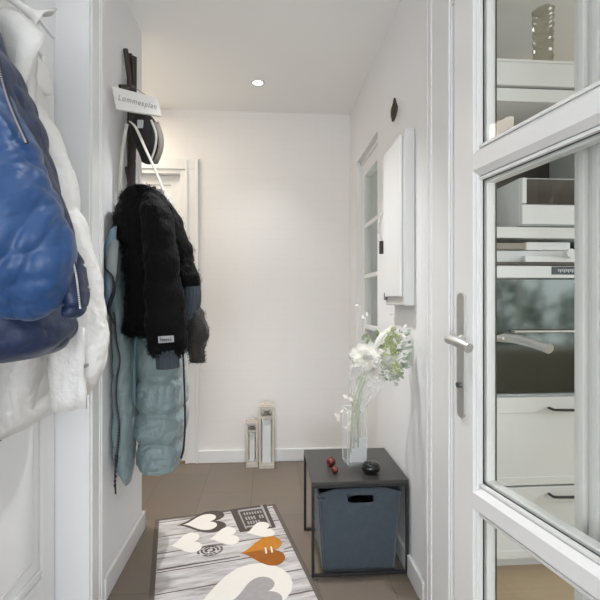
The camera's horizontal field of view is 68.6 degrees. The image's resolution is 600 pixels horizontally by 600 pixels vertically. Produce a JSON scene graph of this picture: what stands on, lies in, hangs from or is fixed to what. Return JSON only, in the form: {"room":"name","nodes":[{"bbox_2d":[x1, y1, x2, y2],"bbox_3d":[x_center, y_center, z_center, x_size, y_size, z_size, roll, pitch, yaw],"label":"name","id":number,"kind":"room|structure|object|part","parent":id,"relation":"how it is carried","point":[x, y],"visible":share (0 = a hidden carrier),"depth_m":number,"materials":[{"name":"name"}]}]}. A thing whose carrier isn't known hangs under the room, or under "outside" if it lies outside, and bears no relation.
{"room":"entrance hallway","nodes":[
{"label":"entrance hallway","id":0,"kind":"room"},
{"bbox_2d":[23,0,141,599],"bbox_3d":[-0.892,-0.100,1.509,0.240,2.600,1.580,0,0,-4],"label":"wall","id":1,"kind":"structure","parent":0,"point":[122,509],"depth_m":1.63,"materials":[{"name":"paint"}]},
{"bbox_2d":[0,22,53,599],"bbox_3d":[-0.888,0.120,1.176,0.040,2.140,0.874,0,0,-4],"label":"door","id":2,"kind":"structure","parent":1,"relation":"in","point":[27,455],"depth_m":1.46,"materials":[{"name":"white paint"}]},
{"bbox_3d":[-0.877,0.573,1.185,0.010,0.755,0.720,0,0,-4],"label":"panel","id":3,"kind":"part","parent":2,"relation":"part of","materials":[{"name":"white paint"}]},
{"bbox_2d":[37,60,51,96],"bbox_3d":[-0.858,-0.722,1.445,0.057,0.092,0.113,0,0,-4],"label":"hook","id":4,"kind":"object","parent":2,"relation":"attached to","point":[44,81],"visible":0.53,"depth_m":1.43,"materials":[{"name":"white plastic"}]},
{"bbox_3d":[-0.863,-0.723,1.476,0.043,0.066,0.050,0,0,-4],"label":"latch arm","id":5,"kind":"part","parent":4,"relation":"part of","materials":[{"name":"white plastic"}]},
{"bbox_2d":[0,33,89,362],"bbox_3d":[-0.643,-0.293,0.974,0.457,0.868,0.339,0,0,28],"label":"jacket","id":6,"kind":"object","parent":2,"relation":"hanging from","point":[44,283],"visible":1,"depth_m":0.85,"materials":[{"name":"blue fabric"}]},
{"bbox_2d":[0,0,109,441],"bbox_3d":[-0.727,-0.295,1.327,0.324,1.418,0.369,0,0,-4],"label":"puffer jacket","id":7,"kind":"object","parent":2,"relation":"hanging from","point":[31,390],"visible":0.48,"depth_m":1.22,"materials":[{"name":"white fabric"}]},
{"bbox_2d":[90,0,103,599],"bbox_3d":[-0.778,-0.030,1.693,0.014,2.460,0.110,0,0,-4],"label":"door frame","id":8,"kind":"structure","parent":1,"relation":"attached to","point":[96,6],"depth_m":1.68,"materials":[{"name":"white paint"}]},
{"bbox_2d":[104,510,145,599],"bbox_3d":[-0.920,1.154,2.028,0.258,0.092,0.578,0,0,-4],"label":"baseboard","id":9,"kind":"structure","parent":1,"relation":"attached to","point":[113,572],"depth_m":1.96,"materials":[{"name":"white paint"}]},
{"bbox_2d":[118,48,163,188],"bbox_3d":[-0.714,-0.782,2.028,0.201,0.764,0.229,0,0,-4],"label":"coat rack","id":10,"kind":"object","parent":1,"relation":"attached to","point":[130,61],"depth_m":1.96,"materials":[{"name":"black metal"}]},
{"bbox_3d":[-0.786,-0.967,1.998,0.022,0.069,0.115,0,0,14],"label":"cross arm","id":11,"kind":"part","parent":10,"relation":"part of"},
{"bbox_2d":[111,84,160,116],"bbox_3d":[-0.694,-0.884,1.910,0.184,0.198,0.191,0,0,-4],"label":"wooden sign","id":12,"kind":"object","parent":10,"relation":"hanging from","point":[124,100],"visible":1,"depth_m":1.85,"materials":[{"name":"white wood"}]},
{"bbox_3d":[-0.683,-0.725,1.975,0.147,0.245,0.119,0,0,-4],"label":"cap","id":13,"kind":"part","parent":10,"relation":"part of","materials":[{"name":"black metal"}]},
{"bbox_2d":[117,121,196,251],"bbox_3d":[-0.627,-0.478,1.936,0.337,0.598,0.063,0,0,-11],"label":"tote bag","id":14,"kind":"object","parent":10,"relation":"hanging from","point":[162,190],"visible":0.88,"depth_m":1.91,"materials":[{"name":"white fabric"}]},
{"bbox_3d":[-0.602,-0.421,1.954,0.130,0.148,0.016,0,0,-4],"label":"panel","id":15,"kind":"part","parent":14,"relation":"part of","materials":[{"name":"white fabric"}]},
{"bbox_2d":[111,183,209,369],"bbox_3d":[-0.602,-0.100,1.823,0.408,0.764,0.321,0,0,8],"label":"jacket","id":16,"kind":"object","parent":10,"relation":"hanging from","point":[162,279],"visible":0.99,"depth_m":1.75,"materials":[{"name":"black fur"}]},
{"bbox_2d":[104,226,188,493],"bbox_3d":[-0.659,0.241,1.988,0.319,1.080,0.489,0,0,-4],"label":"coat","id":17,"kind":"object","parent":1,"relation":"hanging from","point":[149,407],"visible":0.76,"depth_m":1.88,"materials":[{"name":"teal fabric"}]},
{"bbox_3d":[-0.743,0.702,1.771,0.015,0.157,0.010,0,0,-4],"label":"zip pull","id":18,"kind":"part","parent":17,"relation":"part of","materials":[{"name":"black metal"}]},
{"bbox_3d":[-0.756,0.257,1.899,0.091,1.042,0.218,0,0,-4],"label":"panel","id":19,"kind":"part","parent":17,"relation":"part of","materials":[{"name":"teal fabric"}]},
{"bbox_3d":[-0.674,0.231,2.051,0.290,1.060,0.353,0,0,-4],"label":"panel","id":20,"kind":"part","parent":17,"relation":"part of","materials":[{"name":"teal fabric"}]},
{"bbox_2d":[152,109,349,449],"bbox_3d":[-0.718,-0.100,3.317,2.750,2.600,0.140,0,0,-4],"label":"wall","id":21,"kind":"structure","parent":0,"point":[274,188],"depth_m":3.28,"materials":[{"name":"paint"}]},
{"bbox_2d":[142,168,184,459],"bbox_3d":[-1.272,0.115,3.259,0.855,2.170,0.105,0,0,-4],"label":"door","id":22,"kind":"structure","parent":21,"relation":"in","point":[173,180],"depth_m":3.27,"materials":[{"name":"white paint"}]},
{"bbox_2d":[142,158,198,463],"bbox_3d":[-1.240,0.080,3.199,0.990,2.240,0.020,0,0,-4],"label":"door frame","id":23,"kind":"structure","parent":21,"relation":"attached to","point":[191,165],"depth_m":3.23,"materials":[{"name":"white paint"}]},
{"bbox_2d":[198,447,349,462],"bbox_3d":[-0.183,1.154,3.276,1.130,0.092,0.018,0,0,-4],"label":"baseboard","id":24,"kind":"structure","parent":21,"relation":"attached to","point":[280,454],"depth_m":3.25,"materials":[{"name":"white paint"}]},
{"bbox_2d":[107,461,573,599],"bbox_3d":[1.403,1.248,0.704,6.900,0.104,6.000,0,0,-4],"label":"floor","id":25,"kind":"structure","parent":0,"point":[190,488],"depth_m":2.43,"materials":[{"name":"tile"}]},
{"bbox_2d":[149,504,322,599],"bbox_3d":[-0.301,1.195,1.913,0.668,0.009,1.213,0,0,-16],"label":"rug","id":26,"kind":"object","parent":25,"relation":"on","point":[246,553],"visible":1,"depth_m":2.03,"materials":[{"name":"grey fabric"}]},
{"bbox_2d":[246,418,257,467],"bbox_3d":[-0.346,1.029,3.185,0.085,0.342,0.097,0,0,-4],"label":"lantern","id":27,"kind":"object","parent":25,"relation":"on","point":[252,462],"visible":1,"depth_m":3.15,"materials":[{"name":"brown wood"}]},
{"bbox_3d":[-0.379,1.028,3.153,0.015,0.280,0.015,0,0,-4],"label":"post","id":28,"kind":"part","parent":27,"relation":"part of","materials":[{"name":"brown wood"}]},
{"bbox_3d":[-0.384,1.028,3.224,0.015,0.280,0.015,0,0,-4],"label":"post","id":29,"kind":"part","parent":27,"relation":"part of","materials":[{"name":"white wood"}]},
{"bbox_3d":[-0.346,0.882,3.191,0.085,0.012,0.085,0,0,-4],"label":"frame","id":30,"kind":"part","parent":27,"relation":"part of","materials":[{"name":"brown wood"}]},
{"bbox_3d":[-0.309,1.028,3.158,0.015,0.280,0.015,0,0,-4],"label":"post","id":31,"kind":"part","parent":27,"relation":"part of","materials":[{"name":"white wood"}]},
{"bbox_2d":[259,401,273,468],"bbox_3d":[-0.240,0.969,3.176,0.111,0.462,0.123,0,0,-4],"label":"lantern","id":32,"kind":"object","parent":25,"relation":"on","point":[266,462],"visible":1,"depth_m":3.15,"materials":[{"name":"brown wood"}]},
{"bbox_3d":[-0.285,0.968,3.130,0.015,0.400,0.015,0,0,-4],"label":"post","id":33,"kind":"part","parent":32,"relation":"part of","materials":[{"name":"white wood"}]},
{"bbox_3d":[-0.241,0.762,3.182,0.111,0.012,0.111,0,0,-4],"label":"frame","id":34,"kind":"part","parent":32,"relation":"part of","materials":[{"name":"white wood"}]},
{"bbox_3d":[-0.189,0.968,3.137,0.015,0.400,0.015,0,0,-4],"label":"post","id":35,"kind":"part","parent":32,"relation":"part of","materials":[{"name":"white wood"}]},
{"bbox_2d":[304,448,408,577],"bbox_3d":[0.247,0.991,2.107,0.426,0.419,0.414,0,0,-4],"label":"side table","id":36,"kind":"object","parent":25,"relation":"on","point":[321,475],"visible":0.87,"depth_m":1.95,"materials":[{"name":"black metal"}]},
{"bbox_3d":[0.026,0.999,2.291,0.013,0.403,0.013,0,0,-4],"label":"leg","id":37,"kind":"part","parent":36,"relation":"part of","materials":[{"name":"black metal"}]},
{"bbox_3d":[0.055,0.994,1.891,0.013,0.394,0.013,0,0,-4],"label":"leg","id":38,"kind":"part","parent":36,"relation":"part of","materials":[{"name":"black metal"}]},
{"bbox_2d":[326,456,335,466],"bbox_3d":[0.146,0.757,2.070,0.043,0.048,0.043,0,0,-4],"label":"bauble","id":39,"kind":"object","parent":36,"relation":"on","point":[330,461],"visible":1,"depth_m":2.06,"materials":[{"name":"red glass"}]},
{"bbox_2d":[332,466,337,472],"bbox_3d":[0.158,0.763,1.986,0.031,0.035,0.031,0,0,-4],"label":"bauble","id":40,"kind":"object","parent":36,"relation":"on","point":[334,468],"visible":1,"depth_m":1.98,"materials":[{"name":"red glass"}]},
{"bbox_2d":[342,405,366,464],"bbox_3d":[0.258,0.645,2.084,0.095,0.272,0.095,0,0,-10],"label":"glass vase","id":41,"kind":"object","parent":36,"relation":"on","point":[345,405],"visible":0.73,"depth_m":2.05,"materials":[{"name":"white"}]},
{"bbox_2d":[350,438,365,462],"bbox_3d":[0.268,0.691,2.026,0.076,0.112,0.002,0,0,-4],"label":"card","id":42,"kind":"object","parent":41,"relation":"attached to","point":[357,454],"visible":0.75,"depth_m":2.03,"materials":[{"name":"white paper"}]},
{"bbox_2d":[334,304,411,460],"bbox_3d":[0.298,0.386,1.907,0.341,0.741,0.264,0,0,41],"label":"bouquet","id":43,"kind":"object","parent":41,"relation":"in","point":[366,355],"visible":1,"depth_m":1.85,"materials":[{"name":"white plant"}]},
{"bbox_3d":[0.261,0.803,1.907,0.400,0.012,0.013,0,0,-4],"label":"rail","id":44,"kind":"part","parent":36,"relation":"part of","materials":[{"name":"black metal"}]},
{"bbox_3d":[0.261,1.185,1.907,0.400,0.012,0.013,0,0,-4],"label":"rail","id":45,"kind":"part","parent":36,"relation":"part of","materials":[{"name":"black metal"}]},
{"bbox_2d":[362,460,379,473],"bbox_3d":[0.321,0.754,1.986,0.085,0.054,0.068,0,0,-4],"label":"lidded pot","id":46,"kind":"object","parent":36,"relation":"on","point":[369,466],"visible":1,"depth_m":1.96,"materials":[{"name":"black ceramic"}]},
{"bbox_3d":[0.321,0.735,1.986,0.077,0.016,0.061,0,0,-4],"label":"lid","id":47,"kind":"part","parent":46,"relation":"part of","materials":[{"name":"black ceramic"}]},
{"bbox_3d":[0.467,0.999,1.921,0.013,0.403,0.013,0,0,-4],"label":"leg","id":48,"kind":"part","parent":36,"relation":"part of","materials":[{"name":"black metal"}]},
{"bbox_2d":[315,486,401,572],"bbox_3d":[0.250,1.010,2.101,0.376,0.379,0.369,0,0,-4],"label":"basket","id":49,"kind":"object","parent":25,"relation":"on","point":[350,537],"visible":0.74,"depth_m":1.93,"materials":[{"name":"fabric"}]},
{"bbox_2d":[497,58,573,565],"bbox_3d":[1.102,0.078,2.217,0.780,2.244,0.618,0,0,-4],"label":"kitchen cabinet","id":50,"kind":"object","parent":25,"relation":"on","point":[535,431],"visible":0.21,"depth_m":1.94,"materials":[{"name":"white wood"}]},
{"bbox_2d":[497,249,573,393],"bbox_3d":[1.104,0.095,2.188,0.676,0.639,0.556,0,0,-4],"label":"oven","id":51,"kind":"object","parent":50,"relation":"in","point":[535,289],"visible":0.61,"depth_m":1.94,"materials":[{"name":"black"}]},
{"bbox_2d":[497,243,525,250],"bbox_3d":[0.888,-0.237,1.990,0.208,0.029,0.120,0,0,-4],"label":"storage box","id":52,"kind":"object","parent":51,"relation":"on","point":[500,246],"visible":0.4,"depth_m":1.93,"materials":[{"name":"beige"}]},
{"bbox_3d":[1.121,-0.124,1.958,0.676,0.053,0.032,0,0,-4],"label":"control panel","id":53,"kind":"part","parent":51,"relation":"part of","materials":[{"name":"white"}]},
{"bbox_2d":[520,242,569,250],"bbox_3d":[1.109,-0.241,2.061,0.208,0.038,0.170,0,0,-4],"label":"tin","id":54,"kind":"object","parent":51,"relation":"on","point":[530,246],"visible":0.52,"depth_m":1.98,"materials":[{"name":"white metal"}]},
{"bbox_3d":[1.224,-0.181,1.966,0.470,0.026,0.031,0,0,-4],"label":"panel","id":55,"kind":"part","parent":51,"relation":"part of","materials":[{"name":"white metal"}]},
{"bbox_3d":[1.185,-0.204,1.936,0.040,0.040,0.030,0,0,-4],"label":"knob","id":56,"kind":"part","parent":51,"relation":"part of","materials":[{"name":"white plastic"}]},
{"bbox_2d":[497,178,573,227],"bbox_3d":[1.186,-0.435,2.177,0.438,0.225,0.430,0,0,-4],"label":"microwave","id":57,"kind":"object","parent":50,"relation":"on","point":[522,202],"visible":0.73,"depth_m":1.96,"materials":[{"name":"white"}]},
{"bbox_3d":[0.993,-0.485,1.957,0.022,0.115,0.019,0,0,-4],"label":"post","id":58,"kind":"part","parent":57,"relation":"part of","materials":[{"name":"white"}]},
{"bbox_3d":[1.201,-0.380,1.972,0.438,0.088,0.019,0,0,-4],"label":"panel","id":59,"kind":"part","parent":57,"relation":"part of","materials":[{"name":"white"}]},
{"bbox_3d":[1.211,-0.483,1.975,0.408,0.110,0.014,0,0,-4],"label":"door glass","id":60,"kind":"part","parent":57,"relation":"part of","materials":[{"name":"grey glass"}]},
{"bbox_2d":[497,227,573,247],"bbox_3d":[1.101,-0.298,2.228,0.720,0.048,0.554,0,0,-4],"label":"shelf","id":61,"kind":"object","parent":50,"relation":"attached to","point":[504,234],"depth_m":1.95,"materials":[{"name":"white wood"}]},
{"bbox_3d":[1.121,0.982,1.958,0.714,0.313,0.022,0,0,-4],"label":"drawer","id":62,"kind":"part","parent":50,"relation":"part of","materials":[{"name":"white wood"}]},
{"bbox_3d":[1.121,0.622,1.958,0.714,0.388,0.022,0,0,-4],"label":"drawer","id":63,"kind":"part","parent":50,"relation":"part of","materials":[{"name":"white wood"}]},
{"bbox_3d":[1.102,-0.957,2.221,0.780,0.174,0.610,0,0,-4],"label":"cornice","id":64,"kind":"part","parent":50,"relation":"part of","materials":[{"name":"white wood"}]},
{"bbox_3d":[1.202,0.858,1.933,0.214,0.016,0.038,0,0,-4],"label":"drawer handle","id":65,"kind":"part","parent":50,"relation":"part of","materials":[{"name":"grey metal"}]},
{"bbox_3d":[1.202,0.478,1.933,0.214,0.016,0.038,0,0,-4],"label":"drawer handle","id":66,"kind":"part","parent":50,"relation":"part of","materials":[{"name":"grey metal"}]},
{"bbox_2d":[126,0,573,114],"bbox_3d":[1.403,-1.450,0.704,6.900,0.100,6.000,0,0,-4],"label":"ceiling","id":67,"kind":"structure","parent":0,"point":[311,56],"depth_m":2.42,"materials":[{"name":"white paint"}]},
{"bbox_2d":[251,79,264,85],"bbox_3d":[-0.270,-1.396,2.826,0.090,0.008,0.090,0,0,-4],"label":"recessed light","id":68,"kind":"object","parent":67,"relation":"in","point":[256,82],"visible":1,"depth_m":2.82,"materials":[{"name":"white"}]},
{"bbox_2d":[348,495,372,502],"bbox_3d":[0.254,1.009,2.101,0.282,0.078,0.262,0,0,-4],"label":"handle hole","id":69,"kind":"object","parent":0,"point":[356,499],"visible":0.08,"depth_m":2.20,"materials":[{"name":"black fabric"}]},
{"bbox_2d":[350,0,454,599],"bbox_3d":[0.528,-0.100,2.250,0.140,2.600,2.168,0,0,-4],"label":"wall","id":70,"kind":"structure","parent":0,"point":[397,71],"depth_m":2.05,"materials":[{"name":"paint"}]},
{"bbox_2d":[361,140,376,447],"bbox_3d":[0.482,0.120,2.792,0.074,2.160,0.580,0,0,-4],"label":"door","id":71,"kind":"structure","parent":70,"relation":"in","point":[369,163],"depth_m":2.99,"materials":[{"name":"white paint"}]},
{"bbox_2d":[391,98,397,121],"bbox_3d":[0.447,-0.901,2.084,0.022,0.102,0.044,0,0,-12],"label":"leaf ornament","id":72,"kind":"object","parent":70,"relation":"attached to","point":[394,109],"visible":1,"depth_m":2.08,"materials":[{"name":"black metal"}]},
{"bbox_2d":[383,128,414,305],"bbox_3d":[0.445,-0.350,2.009,0.060,0.750,0.313,0,0,-4],"label":"box","id":73,"kind":"object","parent":70,"relation":"attached to","point":[399,160],"visible":1,"depth_m":1.89,"materials":[{"name":"white paint"}]},
{"bbox_2d":[377,213,382,253],"bbox_3d":[0.401,-0.329,2.171,0.036,0.204,0.016,0,0,-4],"label":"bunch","id":74,"kind":"object","parent":73,"relation":"hanging from","point":[381,215],"visible":0.93,"depth_m":2.17,"materials":[{"name":"white"}]},
{"bbox_3d":[0.400,-0.362,2.170,0.020,0.135,0.003,0,0,-4],"label":"cord","id":75,"kind":"part","parent":74,"relation":"part of","materials":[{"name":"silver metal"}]},
{"bbox_3d":[0.423,-0.360,2.016,0.012,0.690,0.270,0,0,-4],"label":"door","id":76,"kind":"part","parent":73,"relation":"part of","materials":[{"name":"white paint"}]},
{"bbox_2d":[396,533,424,599],"bbox_3d":[0.460,1.154,2.111,0.016,0.092,0.775,0,0,-4],"label":"baseboard","id":77,"kind":"structure","parent":70,"relation":"attached to","point":[414,575],"depth_m":1.86,"materials":[{"name":"white paint"}]},
{"bbox_2d":[425,0,449,599],"bbox_3d":[0.498,-0.010,1.612,0.012,2.420,0.227,0,0,-4],"label":"door frame","id":78,"kind":"structure","parent":70,"relation":"attached to","point":[437,12],"depth_m":1.60,"materials":[{"name":"white paint"}]},
{"bbox_2d":[444,0,599,599],"bbox_3d":[0.682,-0.015,1.136,0.257,2.410,0.755,0,0,-20],"label":"door","id":79,"kind":"structure","parent":70,"relation":"in","point":[483,158],"depth_m":1.37,"materials":[{"name":"white paint"}]},
{"bbox_3d":[0.497,0.134,1.367,0.064,0.046,0.138,0,0,-4],"label":"lever handle","id":80,"kind":"part","parent":79,"relation":"part of","materials":[{"name":"silver metal"}]},
{"bbox_3d":[0.524,0.178,1.428,0.009,0.405,0.038,0,0,-14],"label":"handle plate","id":81,"kind":"part","parent":79,"relation":"part of","materials":[{"name":"silver metal"}]},
{"bbox_3d":[0.694,0.134,1.391,0.093,0.047,0.222,0,0,-37],"label":"lever handle","id":82,"kind":"part","parent":79,"relation":"part of","materials":[{"name":"silver metal"}]},
{"bbox_3d":[0.898,-0.100,-0.525,0.195,2.600,3.622,0,0,-4],"label":"wall","id":83,"kind":"structure","parent":0,"visible":0},
{"bbox_2d":[574,0,599,599],"bbox_3d":[0.807,-0.020,1.127,0.156,2.440,0.128,0,0,-4],"label":"door frame","id":84,"kind":"structure","parent":83,"relation":"attached to","point":[586,12],"depth_m":1.13,"materials":[{"name":"white paint"}]}
]}

